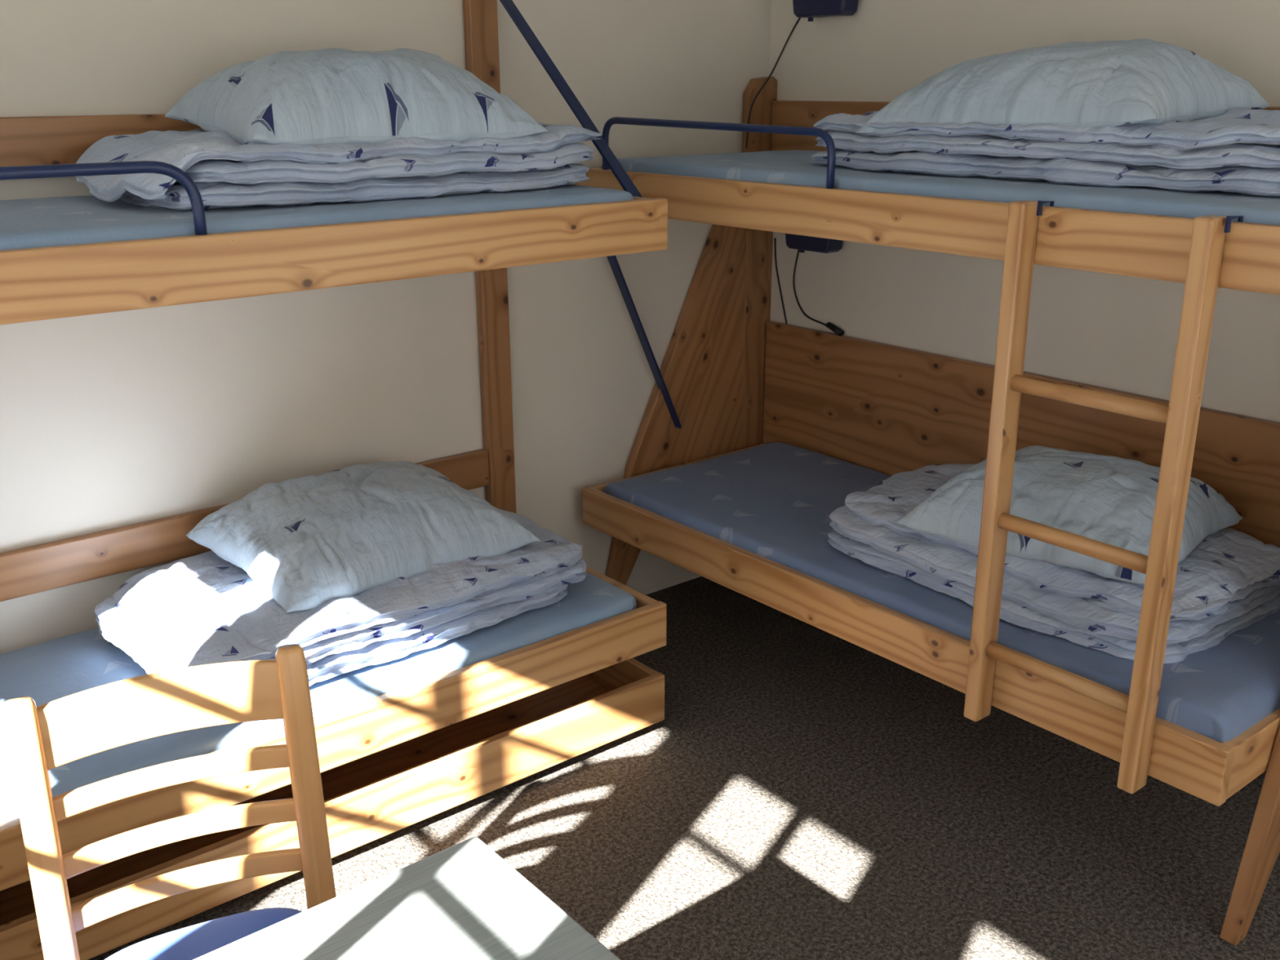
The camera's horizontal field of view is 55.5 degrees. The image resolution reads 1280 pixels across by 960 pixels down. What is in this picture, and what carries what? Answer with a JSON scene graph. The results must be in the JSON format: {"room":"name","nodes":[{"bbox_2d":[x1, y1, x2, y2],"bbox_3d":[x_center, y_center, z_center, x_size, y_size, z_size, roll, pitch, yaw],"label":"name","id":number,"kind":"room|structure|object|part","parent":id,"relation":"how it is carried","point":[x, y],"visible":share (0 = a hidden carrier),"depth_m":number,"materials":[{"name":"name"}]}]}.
{"room":"hostel dormitory room","nodes":[
{"label":"hostel dormitory room","id":0,"kind":"room"},
{"bbox_2d":[0,0,771,654],"bbox_3d":[-1.131,-0.522,3.049,4.200,2.500,0.150,-14,23,-37],"label":"wall","id":1,"kind":"structure","parent":0,"point":[115,420],"depth_m":3.23,"materials":[{"name":"white paint"}]},
{"bbox_2d":[745,17,800,148],"bbox_3d":[0.437,-1.300,3.918,0.192,0.442,0.067,-1,18,-1],"label":"power cord","id":2,"kind":"object","parent":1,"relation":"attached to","point":[799,18],"visible":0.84,"depth_m":3.93,"materials":[{"name":"black rubber"}]},
{"bbox_2d":[88,576,1279,959],"bbox_3d":[0.500,1.329,1.555,4.200,0.100,5.300,-14,23,-37],"label":"floor","id":3,"kind":"structure","parent":0,"point":[802,791],"depth_m":2.89,"materials":[{"name":"carpet"}]},
{"bbox_2d":[2,644,336,959],"bbox_3d":[-0.618,0.760,1.755,0.427,0.866,0.521,-9,20,-24],"label":"dining chair","id":4,"kind":"object","parent":3,"relation":"on","point":[41,739],"visible":0.87,"depth_m":1.85,"materials":[{"name":"brown wood"}]},
{"bbox_3d":[-0.871,0.733,1.840,0.046,0.866,0.096,-9,20,-25],"label":"post","id":5,"kind":"part","parent":4,"relation":"part of","materials":[{"name":"brown wood"}]},
{"bbox_3d":[-0.596,0.753,1.711,0.360,0.054,0.430,-9,20,-25],"label":"seat","id":6,"kind":"part","parent":4,"relation":"part of","materials":[{"name":"blue fabric"}]},
{"bbox_3d":[-0.530,0.680,1.999,0.046,0.866,0.096,-9,20,-25],"label":"post","id":7,"kind":"part","parent":4,"relation":"part of","materials":[{"name":"brown wood"}]},
{"bbox_2d":[0,657,664,959],"bbox_3d":[-0.913,0.730,2.963,1.995,0.172,0.658,-14,23,-37],"label":"drawer","id":8,"kind":"object","parent":3,"relation":"on","point":[371,797],"visible":0.43,"depth_m":2.89,"materials":[{"name":"brown wood"}]},
{"bbox_2d":[0,0,667,891],"bbox_3d":[-0.969,-0.180,2.643,2.115,2.099,0.809,-14,23,-37],"label":"bunk bed","id":9,"kind":"object","parent":3,"relation":"on","point":[74,280],"visible":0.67,"depth_m":2.64,"materials":[{"name":"brown wood"}]},
{"bbox_3d":[-1.127,-0.415,1.914,0.886,0.140,0.021,-14,23,-37],"label":"guard rail","id":10,"kind":"part","parent":9,"relation":"part of","materials":[{"name":"blue metal"}]},
{"bbox_2d":[0,184,633,250],"bbox_3d":[-0.988,-0.514,2.514,1.999,0.114,0.734,-14,23,-37],"label":"mattress","id":11,"kind":"object","parent":9,"relation":"on","point":[40,222],"visible":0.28,"depth_m":2.36,"materials":[{"name":"blue fabric"}]},
{"bbox_2d":[75,122,601,210],"bbox_3d":[-0.665,-0.734,2.763,1.117,0.148,0.632,-14,23,-37],"label":"duvet","id":12,"kind":"object","parent":11,"relation":"on","point":[226,172],"visible":0.81,"depth_m":2.51,"materials":[{"name":"fabric"}]},
{"bbox_2d":[164,48,548,144],"bbox_3d":[-0.641,-0.862,2.737,0.707,0.212,0.574,-14,23,-37],"label":"pillow","id":13,"kind":"object","parent":12,"relation":"on","point":[329,95],"visible":0.88,"depth_m":2.56,"materials":[{"name":"fabric"}]},
{"bbox_2d":[0,571,636,823],"bbox_3d":[-0.984,0.462,2.834,1.999,0.116,0.734,-14,23,-37],"label":"mattress","id":14,"kind":"object","parent":9,"relation":"on","point":[51,670],"visible":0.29,"depth_m":2.74,"materials":[{"name":"blue fabric"}]},
{"bbox_2d":[94,506,586,686],"bbox_3d":[-0.724,0.254,3.018,1.112,0.165,0.711,-14,23,-37],"label":"duvet","id":15,"kind":"object","parent":14,"relation":"on","point":[204,608],"visible":0.54,"depth_m":2.79,"materials":[{"name":"fabric"}]},
{"bbox_2d":[186,461,541,612],"bbox_3d":[-0.697,0.087,3.052,0.706,0.198,0.590,-14,23,-37],"label":"pillow","id":16,"kind":"object","parent":15,"relation":"on","point":[309,540],"visible":0.97,"depth_m":2.91,"materials":[{"name":"fabric"}]},
{"bbox_3d":[-0.427,-0.476,3.535,0.088,2.098,0.036,-14,23,-37],"label":"wall post","id":17,"kind":"part","parent":9,"relation":"part of","materials":[{"name":"brown wood"}]},
{"bbox_2d":[193,835,620,959],"bbox_3d":[-0.423,1.048,1.077,1.208,0.739,0.835,-14,23,-37],"label":"dining table","id":18,"kind":"object","parent":3,"relation":"on","point":[462,900],"visible":1,"depth_m":1.46,"materials":[{"name":"grey laminate"}]},
{"bbox_2d":[576,76,1279,945],"bbox_3d":[0.788,-0.175,3.227,0.846,1.711,2.165,-14,23,-37],"label":"bunk bed","id":19,"kind":"object","parent":3,"relation":"on","point":[731,378],"visible":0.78,"depth_m":3.25,"materials":[{"name":"brown wood"}]},
{"bbox_3d":[0.166,-0.458,4.046,0.480,0.944,0.028,-14,23,-37],"label":"head panel","id":20,"kind":"part","parent":19,"relation":"part of","materials":[{"name":"brown wood"}]},
{"bbox_3d":[0.172,-0.845,3.120,0.019,0.154,0.874,-14,23,-37],"label":"guard rail","id":21,"kind":"part","parent":19,"relation":"part of","materials":[{"name":"blue metal"}]},
{"bbox_2d":[600,150,1279,225],"bbox_3d":[0.791,-0.720,3.037,0.773,0.116,2.006,-14,23,-37],"label":"mattress","id":22,"kind":"object","parent":19,"relation":"on","point":[796,167],"visible":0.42,"depth_m":2.62,"materials":[{"name":"blue fabric"}]},
{"bbox_2d":[810,107,1279,195],"bbox_3d":[1.012,-0.790,2.822,0.603,0.154,1.285,-14,23,-37],"label":"duvet","id":23,"kind":"object","parent":22,"relation":"on","point":[1237,150],"visible":0.87,"depth_m":2.53,"materials":[{"name":"fabric"}]},
{"bbox_2d":[856,38,1269,135],"bbox_3d":[0.967,-0.901,2.809,0.518,0.218,0.769,-14,23,-37],"label":"pillow","id":24,"kind":"object","parent":23,"relation":"on","point":[1141,81],"visible":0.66,"depth_m":2.60,"materials":[{"name":"fabric"}]},
{"bbox_2d":[604,441,1279,742],"bbox_3d":[0.796,0.209,3.334,0.785,0.147,2.019,-14,23,-37],"label":"mattress","id":25,"kind":"object","parent":19,"relation":"on","point":[775,501],"visible":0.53,"depth_m":3.15,"materials":[{"name":"blue fabric"}]},
{"bbox_2d":[827,463,1279,663],"bbox_3d":[1.019,0.152,3.054,0.657,0.180,1.037,-14,23,-37],"label":"duvet","id":26,"kind":"object","parent":25,"relation":"on","point":[1229,583],"visible":0.6,"depth_m":2.77,"materials":[{"name":"fabric"}]},
{"bbox_2d":[897,445,1242,583],"bbox_3d":[1.045,0.041,2.946,0.642,0.201,0.521,16,24,41],"label":"pillow","id":27,"kind":"object","parent":26,"relation":"on","point":[1110,500],"visible":0.71,"depth_m":2.82,"materials":[{"name":"fabric"}]},
{"bbox_2d":[964,200,1243,793],"bbox_3d":[0.893,0.033,2.439,0.098,1.138,0.421,-14,23,-37],"label":"ladder","id":28,"kind":"object","parent":19,"relation":"attached to","point":[1181,416],"visible":0.94,"depth_m":2.40,"materials":[{"name":"brown wood"}]},
{"bbox_3d":[0.758,-0.007,2.566,0.056,1.137,0.036,-14,23,-37],"label":"rail","id":29,"kind":"part","parent":28,"relation":"part of","materials":[{"name":"brown wood"}]},
{"bbox_3d":[0.995,0.082,2.289,0.056,1.137,0.036,-14,23,-37],"label":"rail","id":30,"kind":"part","parent":28,"relation":"part of","materials":[{"name":"brown wood"}]},
{"bbox_2d":[768,0,1279,422],"bbox_3d":[2.065,-0.311,2.362,0.150,2.500,5.000,-14,23,-37],"label":"wall","id":31,"kind":"structure","parent":0,"point":[1113,331],"depth_m":3.38,"materials":[{"name":"white paint"}]},
{"bbox_2d":[773,238,787,324],"bbox_3d":[0.482,-0.677,4.155,0.007,0.291,0.076,-14,23,-37],"label":"power cord","id":32,"kind":"object","parent":31,"relation":"attached to","point":[775,239],"visible":1,"depth_m":4.16,"materials":[{"name":"black rubber"}]},
{"bbox_2d":[785,233,843,253],"bbox_3d":[0.569,-0.821,3.932,0.084,0.177,0.218,-14,23,-37],"label":"wall lamp","id":33,"kind":"object","parent":31,"relation":"attached to","point":[802,243],"visible":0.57,"depth_m":3.90,"materials":[{"name":"blue plastic"}]},
{"bbox_2d":[792,249,844,335],"bbox_3d":[0.592,-0.637,4.022,0.026,0.285,0.241,-12,21,-32],"label":"power cord","id":34,"kind":"object","parent":31,"relation":"attached to","point":[830,326],"visible":0.89,"depth_m":4.06,"materials":[{"name":"black rubber"}]},
{"bbox_2d":[792,0,858,21],"bbox_3d":[0.571,-1.489,3.707,0.084,0.167,0.233,-14,23,-37],"label":"wall lamp","id":35,"kind":"object","parent":31,"relation":"attached to","point":[810,9],"visible":1,"depth_m":3.68,"materials":[{"name":"blue plastic"}]},
{"bbox_2d":[808,17,813,21],"bbox_3d":[0.529,-1.430,3.768,0.018,0.016,0.018,-14,23,-37],"label":"switch","id":36,"kind":"object","parent":35,"relation":"attached to","point":[810,19],"depth_m":3.76,"materials":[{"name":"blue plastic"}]}
]}

